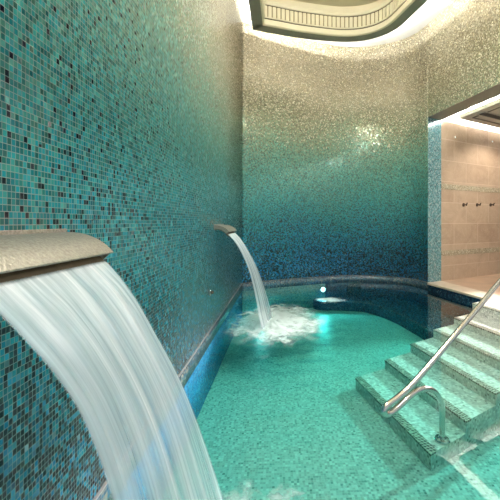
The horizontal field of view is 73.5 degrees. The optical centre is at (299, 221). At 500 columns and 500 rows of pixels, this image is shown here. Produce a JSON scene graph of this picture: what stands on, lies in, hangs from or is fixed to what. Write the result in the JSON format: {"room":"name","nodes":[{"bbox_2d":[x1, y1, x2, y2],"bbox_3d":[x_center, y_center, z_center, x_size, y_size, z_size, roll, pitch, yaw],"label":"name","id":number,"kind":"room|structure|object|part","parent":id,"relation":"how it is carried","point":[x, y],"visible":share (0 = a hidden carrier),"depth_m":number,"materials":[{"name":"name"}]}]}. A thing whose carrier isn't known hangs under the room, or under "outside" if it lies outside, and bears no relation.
{"room":"indoor spa pool","nodes":[
{"label":"indoor spa pool","id":0,"kind":"room"},
{"bbox_2d":[0,0,241,499],"bbox_3d":[-0.802,-0.922,2.197,0.120,4.815,5.607,0,0,-3],"label":"wall","id":1,"kind":"structure","parent":0,"point":[121,120],"depth_m":1.30,"materials":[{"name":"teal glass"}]},
{"bbox_2d":[0,229,113,284],"bbox_3d":[-0.606,0.076,0.727,0.148,0.115,0.479,0,0,-3],"label":"spout","id":2,"kind":"object","parent":1,"relation":"attached to","point":[24,254],"visible":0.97,"depth_m":0.74,"materials":[{"name":"stone"}]},
{"bbox_3d":[-0.607,0.098,0.727,0.137,0.071,0.459,0,0,-3],"label":"plate","id":3,"kind":"part","parent":2,"relation":"part of","materials":[{"name":"stone"}]},
{"bbox_2d":[97,285,241,499],"bbox_3d":[-0.802,0.988,2.197,0.120,0.125,5.607,0,0,-3],"label":"baseboard","id":4,"kind":"structure","parent":1,"relation":"attached to","point":[133,457],"depth_m":1.66,"materials":[{"name":"tile"}]},
{"bbox_2d":[214,224,236,236],"bbox_3d":[-0.728,0.076,3.233,0.148,0.115,0.484,0,0,-3],"label":"spout","id":5,"kind":"object","parent":1,"relation":"attached to","point":[227,229],"visible":0.95,"depth_m":3.02,"materials":[{"name":"stone"}]},
{"bbox_3d":[-0.717,0.072,3.000,0.137,0.073,0.006,0,0,-3],"label":"plate","id":6,"kind":"part","parent":5,"relation":"part of","materials":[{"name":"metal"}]},
{"bbox_3d":[-0.725,0.060,3.233,0.166,0.062,0.478,0,0,0],"label":"plate","id":7,"kind":"part","parent":5,"relation":"part of","materials":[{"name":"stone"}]},
{"bbox_2d":[93,275,427,499],"bbox_3d":[0.541,0.924,2.564,2.836,0.005,6.329,0,0,0],"label":"trim","id":8,"kind":"structure","parent":1,"relation":"attached to","point":[185,366],"depth_m":1.67,"materials":[{"name":"grey"}]},
{"bbox_2d":[242,284,324,316],"bbox_3d":[-0.254,1.268,5.378,1.464,0.435,0.150,0,0,-25],"label":"wall","id":9,"kind":"structure","parent":0,"point":[303,296],"depth_m":5.32,"materials":[{"name":"teal tile"}]},
{"bbox_2d":[257,295,263,301],"bbox_3d":[-0.617,1.190,5.135,0.120,0.120,0.033,0,0,-28],"label":"lamp","id":10,"kind":"object","parent":9,"relation":"attached to","point":[261,298],"visible":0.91,"depth_m":5.12,"materials":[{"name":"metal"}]},
{"bbox_2d":[319,286,325,292],"bbox_3d":[0.387,1.145,5.594,0.120,0.120,0.033,0,0,-21],"label":"lamp","id":11,"kind":"object","parent":9,"relation":"attached to","point":[322,288],"visible":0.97,"depth_m":5.58,"materials":[{"name":"white glass"}]},
{"bbox_2d":[161,308,499,499],"bbox_3d":[1.358,1.435,2.555,4.471,0.001,6.348,0,0,0],"label":"swimming pool","id":12,"kind":"structure","parent":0,"point":[290,420],"depth_m":2.25,"materials":[{"name":"liquid"}]},
{"bbox_2d":[229,282,348,337],"bbox_3d":[1.356,1.242,2.564,4.522,0.445,6.318,0,0,0],"label":"water","id":13,"kind":"object","parent":12,"relation":"on","point":[348,282],"visible":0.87,"depth_m":4.32,"materials":[{"name":"white liquid"}]},
{"bbox_2d":[0,262,220,499],"bbox_3d":[-0.357,0.585,0.751,0.408,0.950,0.415,0,0,0],"label":"waterfall","id":14,"kind":"object","parent":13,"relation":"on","point":[35,298],"visible":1,"depth_m":0.72},
{"bbox_2d":[228,233,268,327],"bbox_3d":[-0.478,0.585,3.240,0.409,0.950,0.455,0,0,0],"label":"sheet","id":15,"kind":"object","parent":13,"relation":"on","point":[234,236],"visible":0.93,"depth_m":3.25,"materials":[{"name":"white liquid"}]},
{"bbox_2d":[241,495,280,499],"bbox_3d":[-0.100,1.002,0.860,0.840,0.060,1.040,0,0,0],"label":"foam","id":16,"kind":"object","parent":13,"relation":"on","point":[273,496],"visible":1,"depth_m":1.22,"materials":[{"name":"white liquid"}]},
{"bbox_2d":[231,306,321,342],"bbox_3d":[-0.220,1.003,3.450,1.200,0.069,1.700,0,0,0],"label":"foam","id":17,"kind":"object","parent":13,"relation":"on","point":[280,322],"visible":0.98,"depth_m":3.28,"materials":[{"name":"white liquid"}]},
{"bbox_2d":[317,297,339,301],"bbox_3d":[0.390,1.019,4.360,0.500,0.022,0.340,0,0,0],"label":"foam","id":18,"kind":"object","parent":13,"relation":"on","point":[332,299],"visible":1,"depth_m":4.33,"materials":[{"name":"white liquid"}]},
{"bbox_2d":[313,297,453,339],"bbox_3d":[1.466,1.361,4.821,1.205,0.149,2.614,0,0,-37],"label":"bench","id":19,"kind":"object","parent":12,"relation":"on","point":[421,320],"visible":0.74,"depth_m":4.90,"materials":[{"name":"blue tile"}]},
{"bbox_2d":[355,300,499,470],"bbox_3d":[1.502,1.179,2.919,2.352,0.511,0.935,0,0,-32],"label":"steps","id":20,"kind":"structure","parent":12,"relation":"on","point":[466,376],"depth_m":2.53,"materials":[{"name":"tile"}]},
{"bbox_2d":[381,278,499,445],"bbox_3d":[1.331,0.697,2.305,2.120,1.278,0.092,0,0,-32],"label":"handrail","id":21,"kind":"object","parent":20,"relation":"on","point":[406,394],"visible":1,"depth_m":1.97,"materials":[{"name":"silver metal"}]},
{"bbox_3d":[0.869,1.231,2.017,0.036,0.206,0.035,0,0,0],"label":"post","id":22,"kind":"part","parent":21,"relation":"part of","materials":[{"name":"silver metal"}]},
{"bbox_2d":[242,22,427,282],"bbox_3d":[0.544,-1.202,5.372,2.858,4.255,0.744,0,0,0],"label":"wall","id":23,"kind":"structure","parent":0,"point":[335,138],"depth_m":5.48,"materials":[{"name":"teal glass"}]},
{"bbox_2d":[248,0,427,41],"bbox_3d":[1.170,-3.120,2.334,3.792,0.500,5.904,0,0,0],"label":"ceiling","id":24,"kind":"structure","parent":0,"point":[322,20],"depth_m":5.00,"materials":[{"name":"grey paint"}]},
{"bbox_3d":[1.121,-3.192,2.200,3.157,0.047,5.851,0,0,-4],"label":"cornice","id":25,"kind":"part","parent":24,"relation":"part of","materials":[{"name":"beige paint"}]},
{"bbox_3d":[1.170,-3.370,2.343,3.792,0.001,5.887,0,0,0],"label":"coffer panel","id":26,"kind":"part","parent":24,"relation":"part of","materials":[{"name":"beige paint"}]},
{"bbox_2d":[238,0,453,46],"bbox_3d":[1.358,-3.030,2.554,4.471,0.001,6.347,0,0,0],"label":"cove","id":27,"kind":"object","parent":24,"relation":"attached to","point":[425,14],"visible":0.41,"depth_m":5.04,"materials":[{"name":"white paint"}]},
{"bbox_2d":[325,282,427,305],"bbox_3d":[1.285,1.268,5.556,1.798,0.435,0.477,0,0,20],"label":"wall","id":28,"kind":"structure","parent":0,"point":[353,289],"depth_m":5.64,"materials":[{"name":"blue tile"}]},
{"bbox_2d":[242,275,427,290],"bbox_3d":[0.569,0.988,5.424,3.006,0.125,0.849,0,0,0],"label":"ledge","id":29,"kind":"structure","parent":28,"relation":"attached to","point":[328,279],"depth_m":5.49,"materials":[{"name":"tile"}]},
{"bbox_2d":[428,285,480,316],"bbox_3d":[2.834,1.220,2.232,0.120,0.529,5.900,0,0,-16],"label":"wall","id":30,"kind":"structure","parent":0,"point":[455,304],"depth_m":4.61,"materials":[{"name":"blue tile"}]},
{"bbox_2d":[427,281,499,301],"bbox_3d":[2.889,0.940,2.280,0.312,0.030,5.969,0,0,-16],"label":"trim","id":31,"kind":"structure","parent":30,"relation":"on","point":[478,294],"depth_m":4.47,"materials":[{"name":"stone"}]},
{"bbox_2d":[428,0,499,119],"bbox_3d":[2.908,-2.467,2.288,0.293,1.726,5.966,0,0,-16],"label":"wall","id":32,"kind":"structure","parent":0,"point":[464,38],"depth_m":4.37,"materials":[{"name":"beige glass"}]},
{"bbox_2d":[428,117,440,281],"bbox_3d":[2.133,-1.052,5.203,0.171,3.955,0.432,0,0,27],"label":"trim","id":33,"kind":"structure","parent":32,"relation":"attached to","point":[434,125],"depth_m":5.12,"materials":[{"name":"tile"}]},
{"bbox_2d":[441,110,499,280],"bbox_3d":[4.912,-0.474,6.737,6.200,2.811,0.120,0,0,-29],"label":"wall","id":34,"kind":"structure","parent":0,"point":[468,159],"depth_m":5.53,"materials":[{"name":"beige tile"}]},
{"bbox_2d":[441,247,499,255],"bbox_3d":[4.942,0.495,6.682,6.200,0.085,0.006,0,0,-29],"label":"trim","id":35,"kind":"structure","parent":34,"relation":"attached to","point":[494,249],"depth_m":5.53,"materials":[{"name":"tile"}]},
{"bbox_2d":[441,184,499,192],"bbox_3d":[4.942,-0.563,6.682,6.200,0.085,0.006,0,0,-29],"label":"trim","id":36,"kind":"structure","parent":34,"relation":"attached to","point":[443,186],"depth_m":5.53,"materials":[{"name":"tile"}]},
{"bbox_2d":[444,274,499,294],"bbox_3d":[5.758,0.953,3.849,7.491,0.044,5.757,0,0,-29],"label":"deck","id":37,"kind":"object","parent":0,"point":[482,283],"depth_m":5.08,"materials":[{"name":"beige tile"}]},
{"bbox_2d":[459,98,499,127],"bbox_3d":[5.544,-1.650,3.965,6.435,0.080,5.074,0,0,-29],"label":"ceiling panel","id":38,"kind":"object","parent":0,"point":[493,106],"visible":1,"depth_m":5.02,"materials":[{"name":"beige paint"}]},
{"bbox_2d":[465,97,499,111],"bbox_3d":[3.277,-1.706,2.723,0.040,0.032,5.070,0,0,-16],"label":"light","id":39,"kind":"object","parent":38,"relation":"attached to","point":[497,97],"visible":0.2,"depth_m":4.80,"materials":[{"name":"white paint"}]},
{"bbox_3d":[5.521,-1.616,3.975,6.023,0.012,4.747,0,0,-29],"label":"border moulding","id":40,"kind":"part","parent":38,"relation":"part of","materials":[{"name":"brown paint"}]},
{"bbox_2d":[476,111,499,120],"bbox_3d":[3.096,-1.614,5.117,0.965,0.012,0.145,0,0,-29],"label":"grille","id":41,"kind":"object","parent":38,"relation":"attached to","point":[488,114],"visible":1,"depth_m":4.99,"materials":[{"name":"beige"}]},
{"bbox_2d":[466,95,499,109],"bbox_3d":[5.758,-1.885,3.849,7.491,0.050,5.757,0,0,-29],"label":"ceiling","id":42,"kind":"structure","parent":0,"point":[498,95],"depth_m":5.14,"materials":[{"name":"white paint"}]}
]}

